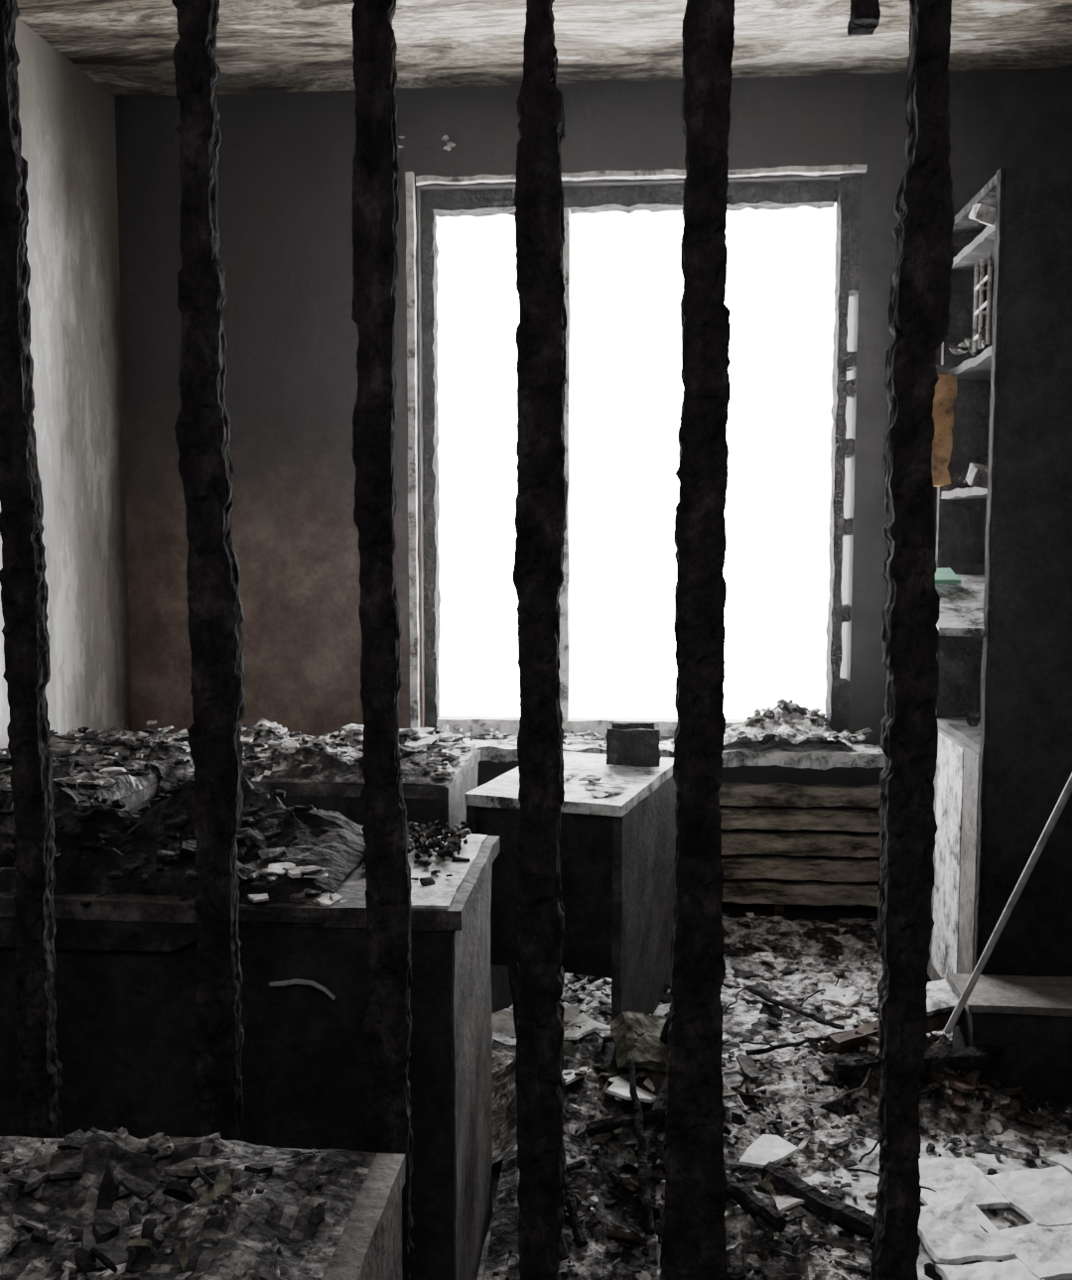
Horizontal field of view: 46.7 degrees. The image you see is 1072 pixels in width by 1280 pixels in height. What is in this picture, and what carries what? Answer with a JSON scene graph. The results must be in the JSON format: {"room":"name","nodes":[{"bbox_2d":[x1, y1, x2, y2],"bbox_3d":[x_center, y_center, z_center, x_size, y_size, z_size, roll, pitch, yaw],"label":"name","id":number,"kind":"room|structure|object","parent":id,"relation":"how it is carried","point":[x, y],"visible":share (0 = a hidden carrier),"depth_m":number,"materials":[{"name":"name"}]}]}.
{"room":"fire-damaged room","nodes":[
{"label":"fire-damaged room","id":0,"kind":"room"},
{"bbox_2d":[0,17,131,749],"bbox_3d":[-1.713,-0.208,1.523,0.200,2.700,5.360,0,5,5],"label":"wall","id":1,"kind":"structure","parent":0,"point":[67,119],"depth_m":3.81,"materials":[{"name":"paint"}]},
{"bbox_2d":[16,0,1071,97],"bbox_3d":[-0.024,-1.591,1.259,3.590,0.100,5.960,0,5,5],"label":"ceiling","id":2,"kind":"structure","parent":0,"point":[126,47],"depth_m":3.59,"materials":[{"name":"paint"}]},
{"bbox_3d":[-0.022,-1.480,1.258,3.199,0.135,0.087,0,5,5],"label":"plate","id":3,"kind":"object","parent":2,"relation":"attached to","visible":0},
{"bbox_2d":[847,0,880,35],"bbox_3d":[0.340,-1.029,1.264,0.039,0.780,0.051,0,5,5],"label":"stub","id":4,"kind":"object","parent":3,"relation":"attached to","point":[864,16],"visible":1,"depth_m":1.28,"materials":[{"name":"black metal"}]},
{"bbox_2d":[114,67,1071,921],"bbox_3d":[0.222,-0.431,4.179,3.590,2.700,0.313,0,5,5],"label":"wall","id":5,"kind":"structure","parent":0,"point":[284,196],"depth_m":4.06,"materials":[{"name":"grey paint"}]},
{"bbox_2d":[404,164,868,742],"bbox_3d":[0.312,-0.577,4.063,1.457,1.851,0.159,0,5,5],"label":"window","id":6,"kind":"structure","parent":5,"relation":"in","point":[844,193],"depth_m":4.03,"materials":[{"name":"white paint"}]},
{"bbox_2d":[462,735,885,769],"bbox_3d":[0.351,0.357,4.058,1.565,0.066,0.319,0,5,5],"label":"window sill","id":7,"kind":"structure","parent":5,"relation":"attached to","point":[864,756],"depth_m":3.91,"materials":[{"name":"white laminate"}]},
{"bbox_2d":[440,698,872,747],"bbox_3d":[0.373,0.266,4.065,1.436,0.140,0.309,0,5,5],"label":"debris","id":8,"kind":"object","parent":7,"relation":"on","point":[794,722],"visible":0.73,"depth_m":4.02,"materials":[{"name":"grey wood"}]},
{"bbox_2d":[477,952,1071,1279],"bbox_3d":[-0.024,1.199,1.493,3.590,0.100,5.960,0,5,5],"label":"floor","id":9,"kind":"structure","parent":0,"point":[866,1183],"depth_m":2.52,"materials":[{"name":"grey concrete"}]},
{"bbox_2d":[0,1127,405,1279],"bbox_3d":[-0.613,0.849,1.103,0.894,0.665,0.624,0,5,5],"label":"table","id":10,"kind":"object","parent":9,"relation":"on","point":[94,1204],"visible":1,"depth_m":1.21,"materials":[{"name":"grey wood"}]},
{"bbox_2d":[0,717,479,834],"bbox_3d":[-0.816,0.634,3.071,1.236,0.768,1.161,0,5,5],"label":"desk","id":11,"kind":"object","parent":9,"relation":"on","point":[438,768],"visible":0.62,"depth_m":3.12,"materials":[{"name":"laminate"}]},
{"bbox_2d":[0,769,498,1279],"bbox_3d":[-0.797,0.661,2.135,1.425,0.868,0.480,0,5,5],"label":"desk","id":12,"kind":"object","parent":9,"relation":"on","point":[125,891],"visible":0.69,"depth_m":1.89,"materials":[{"name":"laminate"}]},
{"bbox_2d":[464,750,676,1044],"bbox_3d":[0.120,0.669,3.338,0.405,0.651,0.664,2,5,19],"label":"desk","id":13,"kind":"object","parent":9,"relation":"on","point":[617,833],"visible":0.62,"depth_m":3.08,"materials":[{"name":"white laminate"}]},
{"bbox_2d":[605,721,659,767],"bbox_3d":[0.268,0.288,3.434,0.151,0.106,0.140,0,5,5],"label":"carton","id":14,"kind":"object","parent":13,"relation":"on","point":[627,743],"visible":1,"depth_m":3.37,"materials":[{"name":"grey cardboard"}]},
{"bbox_2d":[482,912,1071,1279],"bbox_3d":[0.727,0.807,2.759,1.860,0.492,2.570,0,5,5],"label":"rubble","id":15,"kind":"object","parent":9,"relation":"on","point":[792,1103],"visible":0.61,"depth_m":2.52,"materials":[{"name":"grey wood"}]},
{"bbox_2d":[944,773,1071,1033],"bbox_3d":[1.107,0.259,2.529,0.519,1.246,0.017,4,6,37],"label":"metal rod","id":16,"kind":"object","parent":15,"relation":"on","point":[1067,791],"visible":1,"depth_m":2.63,"materials":[{"name":"grey metal"}]},
{"bbox_2d":[718,781,880,916],"bbox_3d":[0.787,0.696,4.015,0.701,0.481,0.088,0,5,5],"label":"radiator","id":17,"kind":"object","parent":9,"relation":"on","point":[746,869],"visible":0.66,"depth_m":3.98,"materials":[{"name":"brown wood"}]},
{"bbox_2d":[926,165,1071,981],"bbox_3d":[1.320,-0.043,3.144,0.724,2.103,0.555,0,5,5],"label":"bookcase","id":18,"kind":"object","parent":9,"relation":"on","point":[1001,456],"visible":0.75,"depth_m":2.92,"materials":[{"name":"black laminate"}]},
{"bbox_2d":[945,972,1071,1104],"bbox_3d":[1.314,0.920,2.838,0.692,0.236,0.205,0,5,5],"label":"platform","id":19,"kind":"object","parent":9,"relation":"on","point":[1029,1017],"visible":0.8,"depth_m":2.78,"materials":[{"name":"grey concrete"}]},
{"bbox_3d":[-0.025,1.110,1.475,3.193,0.091,0.082,0,5,5],"label":"plate","id":20,"kind":"object","parent":9,"relation":"on","visible":0},
{"bbox_2d":[0,0,64,1138],"bbox_3d":[-0.590,-0.179,1.417,0.048,2.500,0.035,0,5,5],"label":"metal bar","id":21,"kind":"object","parent":20,"relation":"on","point":[24,585],"visible":0.83,"depth_m":1.42,"materials":[{"name":"black metal"}]},
{"bbox_2d":[171,0,245,1141],"bbox_3d":[-0.367,-0.178,1.397,0.068,2.500,0.035,0,5,5],"label":"metal bar","id":22,"kind":"object","parent":20,"relation":"on","point":[215,619],"visible":0.91,"depth_m":1.40,"materials":[{"name":"black metal"}]},
{"bbox_2d":[351,0,415,1279],"bbox_3d":[-0.172,-0.176,1.380,0.060,2.500,0.035,0,5,5],"label":"metal bar","id":23,"kind":"object","parent":20,"relation":"on","point":[387,1023],"visible":0.94,"depth_m":1.38,"materials":[{"name":"black metal"}]},
{"bbox_2d":[512,0,567,1279],"bbox_3d":[0.005,-0.175,1.365,0.062,2.500,0.058,0,5,5],"label":"metal bar","id":24,"kind":"object","parent":20,"relation":"on","point":[540,520],"visible":1,"depth_m":1.35,"materials":[{"name":"black metal"}]},
{"bbox_2d":[659,0,735,1279],"bbox_3d":[0.178,-0.174,1.350,0.084,2.500,0.058,0,5,5],"label":"metal bar","id":25,"kind":"object","parent":20,"relation":"on","point":[694,1241],"visible":1,"depth_m":1.34,"materials":[{"name":"black metal"}]},
{"bbox_2d":[869,0,954,1279],"bbox_3d":[0.405,-0.172,1.330,0.062,2.500,0.057,0,5,5],"label":"metal bar","id":26,"kind":"object","parent":20,"relation":"on","point":[919,320],"visible":1,"depth_m":1.32,"materials":[{"name":"black metal"}]}
]}

